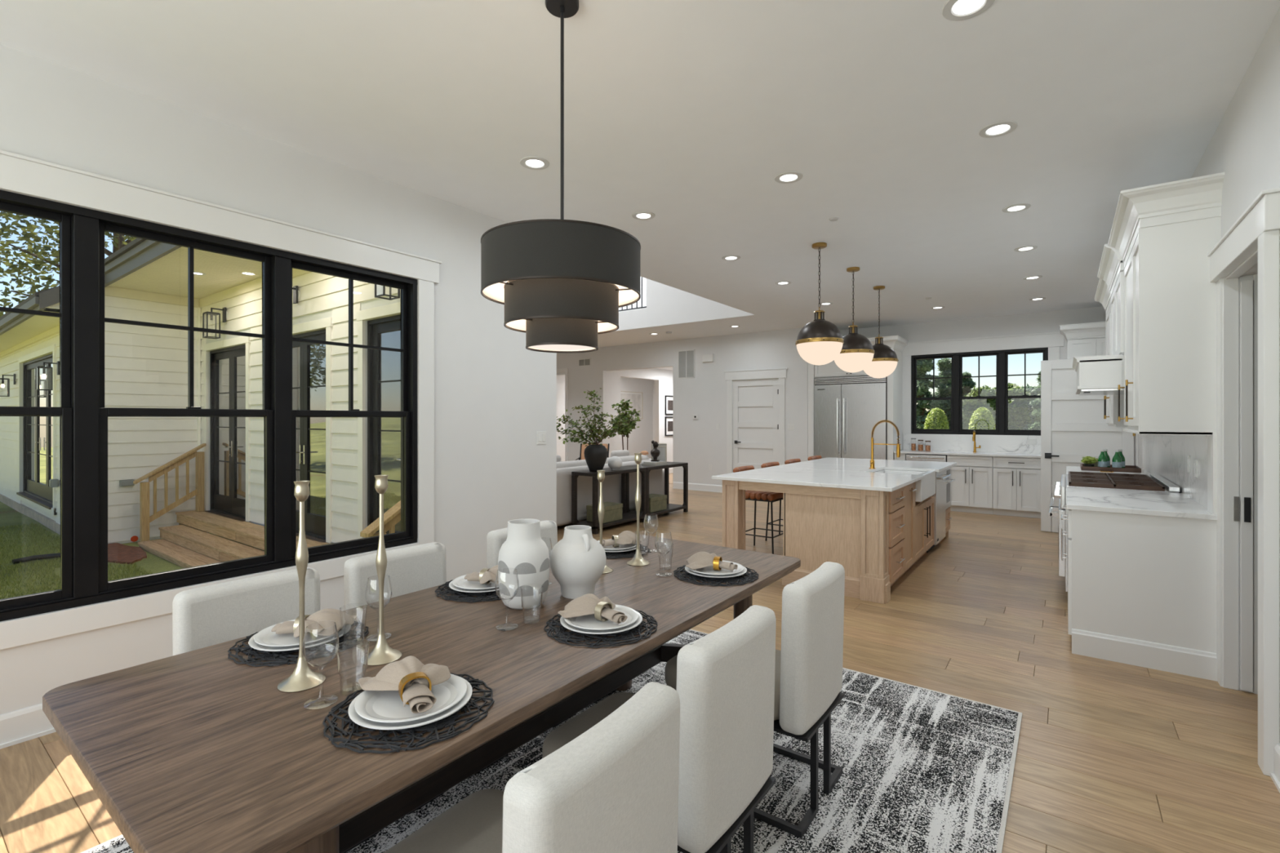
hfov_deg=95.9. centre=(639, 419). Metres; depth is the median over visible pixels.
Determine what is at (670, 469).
baseboard
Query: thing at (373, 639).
wine glass
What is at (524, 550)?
vase
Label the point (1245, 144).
wall
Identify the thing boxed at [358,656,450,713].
linen napkin
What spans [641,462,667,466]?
book
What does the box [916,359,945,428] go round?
pine tree
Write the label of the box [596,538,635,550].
plate
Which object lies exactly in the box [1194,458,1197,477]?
light switch
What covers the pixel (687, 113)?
ceiling
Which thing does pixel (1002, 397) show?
window
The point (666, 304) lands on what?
wall
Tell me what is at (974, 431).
brass faucet
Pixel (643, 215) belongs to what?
recessed light
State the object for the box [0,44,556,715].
wall
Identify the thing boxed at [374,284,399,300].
wall lantern
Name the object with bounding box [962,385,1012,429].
round tree
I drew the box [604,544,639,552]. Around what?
plate
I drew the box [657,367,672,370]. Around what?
ceiling
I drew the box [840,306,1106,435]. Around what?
wall
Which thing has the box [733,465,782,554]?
bar stool
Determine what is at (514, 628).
wine glass
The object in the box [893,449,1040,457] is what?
countertop
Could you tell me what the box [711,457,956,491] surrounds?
island countertop
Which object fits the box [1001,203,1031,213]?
recessed light
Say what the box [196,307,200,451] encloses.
trim
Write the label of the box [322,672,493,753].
placemat
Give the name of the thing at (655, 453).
bust sculpture
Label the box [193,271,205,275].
recessed light
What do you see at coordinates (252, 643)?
plate
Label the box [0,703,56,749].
baseboard
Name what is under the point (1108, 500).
countertop
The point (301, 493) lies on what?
candle cup
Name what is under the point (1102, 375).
range hood
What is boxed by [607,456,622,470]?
orb
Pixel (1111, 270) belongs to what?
upper cabinet
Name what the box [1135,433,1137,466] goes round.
trim
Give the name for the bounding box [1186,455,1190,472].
wall outlet
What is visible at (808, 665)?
dining chair
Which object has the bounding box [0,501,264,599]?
ground
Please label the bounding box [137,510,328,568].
steps
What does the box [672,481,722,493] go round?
baseboard
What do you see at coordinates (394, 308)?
trim
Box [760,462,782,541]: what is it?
bar stool
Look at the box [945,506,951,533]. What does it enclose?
drawer unit
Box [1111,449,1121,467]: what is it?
water bottle
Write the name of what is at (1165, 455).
backsplash
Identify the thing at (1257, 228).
trim
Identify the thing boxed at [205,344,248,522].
door
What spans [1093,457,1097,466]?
canister
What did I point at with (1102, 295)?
upper cabinet
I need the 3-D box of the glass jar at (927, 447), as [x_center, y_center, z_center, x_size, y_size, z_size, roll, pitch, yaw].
[4.778,0.442,9.584,0.086,0.167,0.086,0,0,36]
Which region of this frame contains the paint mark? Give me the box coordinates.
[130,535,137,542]
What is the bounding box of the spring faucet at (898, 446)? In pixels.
[868,419,901,468]
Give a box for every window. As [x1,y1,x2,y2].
[0,190,417,621]
[556,372,564,375]
[911,347,1048,435]
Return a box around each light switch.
[536,431,546,444]
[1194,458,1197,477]
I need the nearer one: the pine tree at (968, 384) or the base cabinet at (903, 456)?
the base cabinet at (903, 456)
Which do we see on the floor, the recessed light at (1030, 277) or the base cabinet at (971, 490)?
the base cabinet at (971, 490)
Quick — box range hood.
[1072,354,1124,395]
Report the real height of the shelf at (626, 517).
0.040 m
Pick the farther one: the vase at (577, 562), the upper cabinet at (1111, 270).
the upper cabinet at (1111, 270)
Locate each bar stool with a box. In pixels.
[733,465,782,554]
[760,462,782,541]
[784,458,800,464]
[807,455,822,460]
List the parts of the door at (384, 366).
pane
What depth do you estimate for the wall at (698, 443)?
11.63 m
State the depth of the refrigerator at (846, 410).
9.87 m
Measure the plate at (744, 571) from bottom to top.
0.018 m
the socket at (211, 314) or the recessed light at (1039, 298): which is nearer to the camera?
the recessed light at (1039, 298)
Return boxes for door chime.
[702,353,713,362]
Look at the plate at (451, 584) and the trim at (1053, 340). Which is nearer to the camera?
the plate at (451, 584)
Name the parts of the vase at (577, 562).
handle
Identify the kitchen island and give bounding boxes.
[722,480,948,604]
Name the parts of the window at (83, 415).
sash, sash, sash, sash, sash, sash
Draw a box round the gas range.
[1048,471,1180,591]
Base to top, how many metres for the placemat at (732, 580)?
0.008 m
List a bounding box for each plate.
[248,624,351,651]
[253,619,346,647]
[347,676,472,729]
[354,674,466,722]
[448,580,499,592]
[452,572,498,590]
[560,610,642,634]
[564,604,638,630]
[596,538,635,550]
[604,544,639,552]
[684,566,746,577]
[688,560,743,575]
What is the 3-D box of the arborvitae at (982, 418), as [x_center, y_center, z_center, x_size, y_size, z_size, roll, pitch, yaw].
[11.261,0.807,19.023,0.850,2.466,0.846,0,0,36]
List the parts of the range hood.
crown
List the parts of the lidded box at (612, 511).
lid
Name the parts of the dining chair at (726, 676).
seat, leg, seat frame, backrest, leg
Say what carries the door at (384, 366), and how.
in the wall at (377, 302)
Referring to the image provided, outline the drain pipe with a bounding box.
[12,553,60,564]
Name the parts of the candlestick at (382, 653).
stem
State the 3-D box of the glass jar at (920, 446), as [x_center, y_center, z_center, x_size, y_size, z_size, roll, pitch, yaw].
[4.689,0.434,9.650,0.086,0.182,0.086,0,0,36]
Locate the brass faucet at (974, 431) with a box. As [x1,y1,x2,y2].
[972,430,980,452]
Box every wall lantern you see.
[0,373,16,396]
[35,360,59,390]
[202,306,227,338]
[292,285,299,303]
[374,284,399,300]
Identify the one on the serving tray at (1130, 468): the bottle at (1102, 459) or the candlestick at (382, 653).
the bottle at (1102, 459)
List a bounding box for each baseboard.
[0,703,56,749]
[662,467,672,473]
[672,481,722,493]
[1270,743,1279,792]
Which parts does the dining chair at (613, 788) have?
seat, backrest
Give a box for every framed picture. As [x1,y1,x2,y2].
[620,391,642,418]
[664,395,672,414]
[664,416,672,435]
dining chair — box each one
[172,567,378,852]
[343,542,506,814]
[383,681,679,852]
[486,520,614,727]
[542,604,776,852]
[664,561,844,838]
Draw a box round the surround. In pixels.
[808,335,908,459]
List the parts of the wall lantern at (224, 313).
arm, plate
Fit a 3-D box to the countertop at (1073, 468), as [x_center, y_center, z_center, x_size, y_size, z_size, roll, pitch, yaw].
[4.707,0.541,5.801,0.684,0.030,1.215,0,0,36]
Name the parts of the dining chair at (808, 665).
seat, seat frame, backrest, leg, leg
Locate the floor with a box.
[0,473,1279,852]
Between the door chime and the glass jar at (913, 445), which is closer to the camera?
the glass jar at (913, 445)
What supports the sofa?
on the floor
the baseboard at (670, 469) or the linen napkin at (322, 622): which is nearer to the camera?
the linen napkin at (322, 622)
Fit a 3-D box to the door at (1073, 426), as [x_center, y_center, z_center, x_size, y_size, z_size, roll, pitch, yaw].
[5.509,0.338,7.129,0.920,2.184,0.086,0,0,36]
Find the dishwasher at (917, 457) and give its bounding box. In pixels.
[906,453,946,462]
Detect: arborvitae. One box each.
[924,407,949,429]
[968,406,995,429]
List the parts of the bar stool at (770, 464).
leg, leg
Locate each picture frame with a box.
[651,443,666,462]
[657,445,666,461]
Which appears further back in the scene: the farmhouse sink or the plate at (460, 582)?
the farmhouse sink
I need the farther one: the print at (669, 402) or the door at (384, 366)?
the print at (669, 402)
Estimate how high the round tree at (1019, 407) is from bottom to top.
4.964 m
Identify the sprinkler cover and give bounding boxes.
[828,217,839,221]
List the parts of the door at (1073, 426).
lever handle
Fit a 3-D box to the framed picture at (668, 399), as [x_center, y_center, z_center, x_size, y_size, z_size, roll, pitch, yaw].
[0.837,-0.375,15.421,0.030,0.510,0.580,0,0,36]
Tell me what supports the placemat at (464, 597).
on the dining table at (201, 750)
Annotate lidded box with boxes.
[586,502,622,523]
[635,493,666,512]
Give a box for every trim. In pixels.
[0,149,441,649]
[0,267,311,357]
[17,302,400,543]
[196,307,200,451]
[556,368,568,461]
[724,368,787,473]
[902,331,1063,433]
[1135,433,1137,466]
[1207,187,1279,776]
[1207,431,1217,515]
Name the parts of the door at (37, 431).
pane, handle, pane, pane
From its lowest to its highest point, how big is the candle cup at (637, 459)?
0.052 m
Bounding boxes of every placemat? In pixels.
[227,620,368,666]
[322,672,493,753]
[435,579,500,602]
[543,608,657,648]
[605,543,649,559]
[673,564,758,586]
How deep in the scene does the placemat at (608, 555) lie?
2.89 m
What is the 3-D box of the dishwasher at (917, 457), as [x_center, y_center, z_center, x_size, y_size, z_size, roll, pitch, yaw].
[4.736,0.963,9.460,0.600,0.795,0.691,0,0,36]
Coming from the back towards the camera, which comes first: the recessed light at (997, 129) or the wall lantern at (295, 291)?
the wall lantern at (295, 291)
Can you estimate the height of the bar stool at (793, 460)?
0.913 m
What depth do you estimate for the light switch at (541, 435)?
5.15 m
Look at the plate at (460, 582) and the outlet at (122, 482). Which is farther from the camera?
the outlet at (122, 482)
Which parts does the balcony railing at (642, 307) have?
rail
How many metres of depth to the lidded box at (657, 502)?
8.44 m
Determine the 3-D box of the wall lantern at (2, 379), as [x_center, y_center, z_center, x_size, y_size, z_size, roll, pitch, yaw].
[-14.267,-0.770,13.004,0.186,0.520,0.293,0,0,36]
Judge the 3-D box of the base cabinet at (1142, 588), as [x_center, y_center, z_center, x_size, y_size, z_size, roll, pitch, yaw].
[3.245,0.998,3.842,0.714,0.884,1.164,0,0,36]
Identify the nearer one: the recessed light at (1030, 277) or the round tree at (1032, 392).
the recessed light at (1030, 277)
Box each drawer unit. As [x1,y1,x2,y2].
[888,486,905,586]
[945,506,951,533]
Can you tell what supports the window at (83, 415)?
in the wall at (493, 394)
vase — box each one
[497,518,549,609]
[549,524,606,599]
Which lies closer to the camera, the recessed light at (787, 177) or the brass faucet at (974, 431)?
the recessed light at (787, 177)
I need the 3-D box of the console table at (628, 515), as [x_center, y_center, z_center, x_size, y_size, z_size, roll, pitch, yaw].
[-0.069,1.058,8.225,0.410,0.765,2.200,0,0,36]
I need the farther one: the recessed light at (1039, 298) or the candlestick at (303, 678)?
the recessed light at (1039, 298)
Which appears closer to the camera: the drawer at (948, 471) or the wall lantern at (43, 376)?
the drawer at (948, 471)
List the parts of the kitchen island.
post, panel, baseboard, panel, post, baseboard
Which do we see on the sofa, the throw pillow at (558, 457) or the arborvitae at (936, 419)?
the throw pillow at (558, 457)
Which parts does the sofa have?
arm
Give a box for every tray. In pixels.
[1080,463,1141,472]
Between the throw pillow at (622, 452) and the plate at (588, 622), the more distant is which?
the throw pillow at (622, 452)
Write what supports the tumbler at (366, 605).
on the dining table at (201, 750)
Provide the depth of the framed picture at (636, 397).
18.12 m
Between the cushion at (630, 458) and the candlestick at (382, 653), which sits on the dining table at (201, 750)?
the candlestick at (382, 653)
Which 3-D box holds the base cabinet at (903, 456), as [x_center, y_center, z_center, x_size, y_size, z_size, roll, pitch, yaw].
[4.447,0.998,9.716,0.170,0.884,0.660,0,0,36]
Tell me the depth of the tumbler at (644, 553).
2.87 m
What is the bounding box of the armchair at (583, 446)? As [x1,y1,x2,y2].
[574,443,609,460]
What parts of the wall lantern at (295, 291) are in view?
plate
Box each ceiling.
[0,0,1279,347]
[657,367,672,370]
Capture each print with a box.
[667,400,672,410]
[667,421,672,431]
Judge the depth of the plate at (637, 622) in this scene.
1.82 m
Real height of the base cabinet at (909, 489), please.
0.880 m
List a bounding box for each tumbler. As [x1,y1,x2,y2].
[335,641,368,694]
[339,604,367,645]
[520,586,542,622]
[635,530,649,556]
[657,542,673,567]
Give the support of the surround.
on the floor
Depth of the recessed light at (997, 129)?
3.27 m
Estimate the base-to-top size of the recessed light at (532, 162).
0.007 m
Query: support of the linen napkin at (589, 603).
on the plate at (588, 622)
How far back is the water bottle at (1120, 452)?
5.93 m
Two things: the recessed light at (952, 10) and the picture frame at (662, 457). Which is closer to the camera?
the recessed light at (952, 10)
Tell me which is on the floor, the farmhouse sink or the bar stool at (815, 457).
the bar stool at (815, 457)
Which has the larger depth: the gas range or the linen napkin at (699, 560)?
the gas range
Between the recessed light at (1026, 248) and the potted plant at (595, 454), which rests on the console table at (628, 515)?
the potted plant at (595, 454)
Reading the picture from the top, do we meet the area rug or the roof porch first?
the roof porch
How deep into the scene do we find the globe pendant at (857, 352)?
6.17 m
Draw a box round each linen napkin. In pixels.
[271,608,357,637]
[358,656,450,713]
[464,564,498,584]
[558,593,627,623]
[599,530,641,546]
[685,551,737,570]
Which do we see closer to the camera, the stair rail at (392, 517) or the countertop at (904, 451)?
the stair rail at (392, 517)
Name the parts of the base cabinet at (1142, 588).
handle, handle, drawer, door, baseboard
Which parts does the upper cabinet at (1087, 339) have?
door, crown, door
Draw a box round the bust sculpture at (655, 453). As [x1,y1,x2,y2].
[650,440,660,462]
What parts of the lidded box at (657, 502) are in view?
lid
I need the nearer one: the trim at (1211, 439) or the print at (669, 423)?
the trim at (1211, 439)
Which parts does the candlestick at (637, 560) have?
stem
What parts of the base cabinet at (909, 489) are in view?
door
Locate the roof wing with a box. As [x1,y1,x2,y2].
[0,285,105,352]
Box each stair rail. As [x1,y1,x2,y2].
[133,443,206,542]
[360,500,400,537]
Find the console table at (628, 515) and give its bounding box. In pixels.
[571,462,688,534]
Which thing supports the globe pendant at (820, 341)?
hanging from the ceiling at (687, 113)
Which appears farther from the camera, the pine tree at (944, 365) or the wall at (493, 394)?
the pine tree at (944, 365)
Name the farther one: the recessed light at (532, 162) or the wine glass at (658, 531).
the recessed light at (532, 162)
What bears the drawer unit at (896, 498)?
on the floor
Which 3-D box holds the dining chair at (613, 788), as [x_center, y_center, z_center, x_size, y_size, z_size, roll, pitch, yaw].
[-0.279,1.002,1.234,0.627,0.853,0.452,0,0,34]
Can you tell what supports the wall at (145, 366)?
on the ground at (153, 563)
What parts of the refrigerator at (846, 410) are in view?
door, handle, handle, door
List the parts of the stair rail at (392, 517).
newel post, rail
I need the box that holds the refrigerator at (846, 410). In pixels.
[813,376,887,459]
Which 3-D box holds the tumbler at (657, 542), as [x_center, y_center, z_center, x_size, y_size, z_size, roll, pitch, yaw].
[0.116,0.621,2.635,0.075,0.116,0.075,0,0,36]
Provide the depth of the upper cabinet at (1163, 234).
3.31 m
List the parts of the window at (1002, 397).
sash, sash, sash, sash, sash, sash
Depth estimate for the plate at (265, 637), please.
1.73 m
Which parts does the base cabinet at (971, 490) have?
door, door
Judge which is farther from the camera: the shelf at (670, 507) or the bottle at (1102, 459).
the shelf at (670, 507)
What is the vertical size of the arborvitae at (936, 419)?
2.469 m
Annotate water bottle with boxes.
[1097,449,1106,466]
[1103,448,1110,467]
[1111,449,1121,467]
[1118,448,1124,467]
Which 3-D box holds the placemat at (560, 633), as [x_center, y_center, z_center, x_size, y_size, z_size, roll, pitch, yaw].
[-0.126,0.676,1.900,0.371,0.008,0.371,0,0,16]
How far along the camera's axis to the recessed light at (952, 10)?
2.31 m
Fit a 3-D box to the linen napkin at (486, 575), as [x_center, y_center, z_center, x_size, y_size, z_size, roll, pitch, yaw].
[-0.587,0.621,2.305,0.229,0.076,0.153,0,0,-11]
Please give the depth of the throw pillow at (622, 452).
9.29 m
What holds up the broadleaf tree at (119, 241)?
on the ground at (153, 563)
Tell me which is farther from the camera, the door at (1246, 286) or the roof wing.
the roof wing
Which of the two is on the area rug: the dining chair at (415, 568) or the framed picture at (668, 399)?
the dining chair at (415, 568)
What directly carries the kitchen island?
on the floor
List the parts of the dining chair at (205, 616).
backrest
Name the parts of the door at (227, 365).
pane, handle, handle, pane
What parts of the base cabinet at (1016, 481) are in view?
door, drawer, door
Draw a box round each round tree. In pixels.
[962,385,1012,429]
[992,382,1031,430]
[1021,383,1039,423]
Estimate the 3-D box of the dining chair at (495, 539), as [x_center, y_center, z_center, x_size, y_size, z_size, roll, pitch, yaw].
[-0.424,1.002,2.971,0.627,0.853,0.452,0,0,36]
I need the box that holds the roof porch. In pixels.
[104,237,262,298]
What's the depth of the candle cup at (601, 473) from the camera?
2.58 m
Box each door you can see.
[16,353,53,509]
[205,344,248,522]
[292,328,326,542]
[367,314,400,533]
[733,378,778,490]
[1040,359,1135,532]
[1233,280,1253,692]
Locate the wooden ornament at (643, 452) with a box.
[640,450,648,455]
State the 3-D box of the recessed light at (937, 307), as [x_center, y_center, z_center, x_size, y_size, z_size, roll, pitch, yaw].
[4.395,-1.647,8.525,0.190,0.007,0.190,0,0,36]
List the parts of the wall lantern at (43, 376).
lantern glass, arm, plate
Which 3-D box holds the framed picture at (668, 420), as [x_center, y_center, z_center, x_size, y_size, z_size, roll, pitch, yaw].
[0.837,0.185,15.421,0.030,0.510,0.580,0,0,36]
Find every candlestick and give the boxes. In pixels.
[277,480,325,692]
[360,475,401,665]
[596,470,613,573]
[626,453,649,566]
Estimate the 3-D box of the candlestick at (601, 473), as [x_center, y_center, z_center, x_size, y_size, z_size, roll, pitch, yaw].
[-0.175,0.455,2.595,0.108,0.450,0.108,0,0,36]
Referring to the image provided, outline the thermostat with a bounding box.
[693,414,697,419]
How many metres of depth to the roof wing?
9.85 m
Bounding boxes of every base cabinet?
[894,453,906,460]
[894,482,916,582]
[905,482,934,572]
[946,454,993,514]
[992,456,1040,518]
[1061,504,1217,681]
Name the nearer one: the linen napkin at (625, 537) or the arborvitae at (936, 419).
the linen napkin at (625, 537)
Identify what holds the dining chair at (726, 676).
on the area rug
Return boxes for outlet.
[48,479,57,487]
[119,479,134,486]
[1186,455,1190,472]
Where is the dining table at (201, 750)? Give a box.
[42,534,800,852]
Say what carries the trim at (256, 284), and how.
attached to the wall at (145, 366)
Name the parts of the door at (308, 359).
pane, handle, handle, pane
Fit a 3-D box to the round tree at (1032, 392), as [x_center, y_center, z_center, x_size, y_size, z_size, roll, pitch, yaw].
[26.833,-0.029,39.940,2.870,4.942,3.043,0,0,36]
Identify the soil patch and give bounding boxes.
[107,542,146,564]
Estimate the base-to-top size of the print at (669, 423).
0.270 m
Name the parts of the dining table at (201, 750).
leg, leg, leg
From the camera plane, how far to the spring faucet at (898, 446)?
6.12 m
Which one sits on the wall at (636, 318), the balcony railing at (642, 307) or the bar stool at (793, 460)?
the balcony railing at (642, 307)
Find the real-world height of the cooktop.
0.013 m
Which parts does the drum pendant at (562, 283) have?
lamp shade, lamp shade, lamp shade, rod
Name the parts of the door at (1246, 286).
strike plate, edge pull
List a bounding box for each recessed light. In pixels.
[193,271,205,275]
[520,155,549,169]
[631,211,655,220]
[721,255,740,260]
[774,171,803,183]
[775,280,791,284]
[818,302,832,305]
[930,306,944,309]
[942,0,995,21]
[978,120,1017,137]
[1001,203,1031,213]
[1013,245,1037,251]
[1022,275,1042,279]
[1029,297,1045,300]
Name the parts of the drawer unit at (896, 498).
drawer, drawer, drawer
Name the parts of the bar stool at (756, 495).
leg, foot rail, foot rail, leg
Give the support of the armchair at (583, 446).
on the floor
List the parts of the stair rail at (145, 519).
newel post, handrail, rail, rail, newel post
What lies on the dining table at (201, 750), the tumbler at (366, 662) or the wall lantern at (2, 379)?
the tumbler at (366, 662)
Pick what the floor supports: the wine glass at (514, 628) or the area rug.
the area rug
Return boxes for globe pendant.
[795,242,844,364]
[834,266,875,373]
[863,285,898,377]
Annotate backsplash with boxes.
[902,433,1040,453]
[1142,434,1207,508]
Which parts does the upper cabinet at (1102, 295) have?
crown, handle, door, door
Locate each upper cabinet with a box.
[1059,321,1106,359]
[1094,279,1127,426]
[1097,244,1124,355]
[1107,172,1225,435]
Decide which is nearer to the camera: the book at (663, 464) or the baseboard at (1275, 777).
the baseboard at (1275, 777)
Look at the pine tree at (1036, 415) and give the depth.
36.87 m
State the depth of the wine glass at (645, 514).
2.97 m
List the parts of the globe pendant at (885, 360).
chain, glass globe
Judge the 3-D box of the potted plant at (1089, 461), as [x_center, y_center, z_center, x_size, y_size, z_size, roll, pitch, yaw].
[4.652,0.448,5.992,0.135,0.139,0.144,0,0,-18]
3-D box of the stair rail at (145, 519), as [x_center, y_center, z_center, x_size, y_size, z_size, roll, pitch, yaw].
[-7.815,1.223,9.623,0.140,1.614,0.940,0,0,36]
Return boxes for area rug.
[81,629,1022,852]
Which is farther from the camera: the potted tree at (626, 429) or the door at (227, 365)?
the potted tree at (626, 429)
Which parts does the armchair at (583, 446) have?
post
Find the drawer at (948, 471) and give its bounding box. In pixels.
[945,466,955,509]
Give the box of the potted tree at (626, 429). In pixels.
[610,399,640,449]
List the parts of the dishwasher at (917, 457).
handle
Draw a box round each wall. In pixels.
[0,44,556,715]
[0,295,197,543]
[200,277,400,543]
[556,327,808,485]
[556,374,653,461]
[607,368,672,468]
[614,307,646,331]
[618,276,646,311]
[646,278,754,327]
[653,380,654,440]
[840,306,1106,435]
[1133,7,1279,743]
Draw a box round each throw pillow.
[556,454,560,462]
[609,449,629,457]
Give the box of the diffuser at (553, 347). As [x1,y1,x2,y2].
[529,344,593,350]
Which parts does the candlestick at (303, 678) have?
stem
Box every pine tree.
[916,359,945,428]
[932,358,951,429]
[962,371,976,404]
[1022,371,1040,430]
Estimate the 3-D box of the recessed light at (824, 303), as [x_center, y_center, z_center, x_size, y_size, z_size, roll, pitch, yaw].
[2.651,-1.647,8.232,0.190,0.007,0.190,0,0,36]
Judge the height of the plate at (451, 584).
0.018 m
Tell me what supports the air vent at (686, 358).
in the wall at (698, 443)
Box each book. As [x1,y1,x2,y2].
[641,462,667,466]
[643,461,666,464]
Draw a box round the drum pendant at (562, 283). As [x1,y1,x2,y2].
[480,0,640,353]
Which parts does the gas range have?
handle, handle, knob, oven door, control panel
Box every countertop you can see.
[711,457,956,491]
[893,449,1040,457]
[1066,466,1151,475]
[1066,486,1217,520]
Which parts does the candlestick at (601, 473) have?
stem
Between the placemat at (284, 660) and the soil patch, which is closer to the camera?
the placemat at (284, 660)
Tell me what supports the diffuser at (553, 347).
attached to the drum pendant at (562, 283)
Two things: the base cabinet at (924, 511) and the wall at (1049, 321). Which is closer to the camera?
the base cabinet at (924, 511)
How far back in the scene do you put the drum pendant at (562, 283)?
2.07 m
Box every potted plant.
[556,387,638,471]
[1080,456,1097,466]
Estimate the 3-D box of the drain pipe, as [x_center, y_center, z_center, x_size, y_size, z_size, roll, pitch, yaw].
[-8.533,1.990,8.346,0.740,0.080,0.154,0,0,-41]
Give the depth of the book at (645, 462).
8.47 m
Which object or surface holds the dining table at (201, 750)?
on the area rug
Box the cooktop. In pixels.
[1066,474,1178,493]
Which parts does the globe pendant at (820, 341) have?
chain, glass globe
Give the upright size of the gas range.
0.955 m
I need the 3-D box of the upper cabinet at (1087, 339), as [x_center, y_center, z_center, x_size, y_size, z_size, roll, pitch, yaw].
[6.525,-0.665,8.333,0.762,1.410,0.442,0,0,36]
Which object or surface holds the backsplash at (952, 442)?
attached to the wall at (1049, 321)
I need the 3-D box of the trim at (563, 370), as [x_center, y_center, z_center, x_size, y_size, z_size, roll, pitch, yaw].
[-2.168,0.108,14.132,1.100,2.663,0.020,0,0,36]
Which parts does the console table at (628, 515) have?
leg, leg, leg, leg, leg, leg, leg, leg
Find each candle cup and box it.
[293,480,310,502]
[374,475,388,493]
[596,470,604,482]
[634,453,641,464]
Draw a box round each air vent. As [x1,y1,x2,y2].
[577,358,591,366]
[677,349,694,378]
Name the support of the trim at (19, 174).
attached to the wall at (493, 394)
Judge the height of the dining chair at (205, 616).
0.853 m
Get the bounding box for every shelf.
[571,512,646,528]
[627,503,686,517]
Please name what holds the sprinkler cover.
attached to the ceiling at (687, 113)
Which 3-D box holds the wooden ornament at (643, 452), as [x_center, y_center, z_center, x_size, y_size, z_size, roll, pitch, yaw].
[0.078,0.635,10.253,0.150,0.150,0.150,0,0,36]
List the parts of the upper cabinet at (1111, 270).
crown, door, door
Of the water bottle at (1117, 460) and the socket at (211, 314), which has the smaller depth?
the water bottle at (1117, 460)
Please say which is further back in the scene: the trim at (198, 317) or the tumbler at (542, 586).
the trim at (198, 317)
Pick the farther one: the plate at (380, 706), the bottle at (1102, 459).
the bottle at (1102, 459)
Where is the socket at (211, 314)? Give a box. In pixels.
[209,313,213,319]
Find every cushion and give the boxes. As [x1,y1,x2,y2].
[556,459,586,468]
[581,444,608,459]
[604,454,648,463]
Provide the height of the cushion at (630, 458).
0.360 m
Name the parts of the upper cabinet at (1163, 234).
handle, handle, handle, door, handle, door, crown, light rail, panel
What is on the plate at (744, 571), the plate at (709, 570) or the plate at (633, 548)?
the plate at (709, 570)
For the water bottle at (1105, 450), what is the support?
on the serving tray at (1130, 468)
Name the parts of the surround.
panel, door, door, crown, panel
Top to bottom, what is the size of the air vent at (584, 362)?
0.180 m
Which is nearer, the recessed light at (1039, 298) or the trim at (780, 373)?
the recessed light at (1039, 298)
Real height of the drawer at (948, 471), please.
0.500 m
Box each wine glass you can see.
[302,622,338,710]
[364,574,391,641]
[494,568,519,631]
[643,514,658,552]
[654,530,672,576]
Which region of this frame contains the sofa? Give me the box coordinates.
[556,454,664,526]
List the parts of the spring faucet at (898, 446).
docking arm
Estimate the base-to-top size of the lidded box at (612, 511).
0.210 m
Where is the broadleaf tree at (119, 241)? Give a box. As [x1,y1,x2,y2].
[0,211,137,316]
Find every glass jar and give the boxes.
[911,438,915,450]
[917,440,923,450]
[924,440,930,451]
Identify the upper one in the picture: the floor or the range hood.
the range hood
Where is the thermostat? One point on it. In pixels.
(695, 416)
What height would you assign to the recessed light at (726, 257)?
0.007 m
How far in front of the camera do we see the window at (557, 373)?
14.05 m
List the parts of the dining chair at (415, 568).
backrest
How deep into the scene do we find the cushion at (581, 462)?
7.92 m
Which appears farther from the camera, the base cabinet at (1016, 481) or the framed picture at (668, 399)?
the framed picture at (668, 399)
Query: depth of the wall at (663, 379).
14.87 m
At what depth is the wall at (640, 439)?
18.18 m
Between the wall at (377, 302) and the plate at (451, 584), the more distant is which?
the wall at (377, 302)
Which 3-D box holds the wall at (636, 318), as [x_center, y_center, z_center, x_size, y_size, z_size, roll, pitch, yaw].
[-2.404,-1.826,12.338,6.390,0.348,0.168,0,0,36]
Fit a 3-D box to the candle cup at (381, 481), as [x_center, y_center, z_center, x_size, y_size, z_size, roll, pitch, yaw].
[-0.737,0.186,1.646,0.037,0.052,0.037,0,0,36]
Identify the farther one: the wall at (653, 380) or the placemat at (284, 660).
the wall at (653, 380)
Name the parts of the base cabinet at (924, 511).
door, handle, handle, door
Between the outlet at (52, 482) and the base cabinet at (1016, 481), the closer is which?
the base cabinet at (1016, 481)
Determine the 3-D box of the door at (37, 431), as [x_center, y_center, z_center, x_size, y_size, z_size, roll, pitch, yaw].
[-12.109,0.199,11.676,3.650,2.882,0.270,0,0,36]
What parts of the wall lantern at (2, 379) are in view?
plate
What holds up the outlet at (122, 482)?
attached to the wall at (145, 366)
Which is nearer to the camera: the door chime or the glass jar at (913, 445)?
the glass jar at (913, 445)
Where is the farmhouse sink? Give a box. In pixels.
[873,469,935,502]
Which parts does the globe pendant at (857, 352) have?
chain, glass globe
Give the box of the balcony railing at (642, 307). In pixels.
[618,276,646,311]
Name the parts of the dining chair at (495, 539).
backrest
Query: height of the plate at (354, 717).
0.018 m

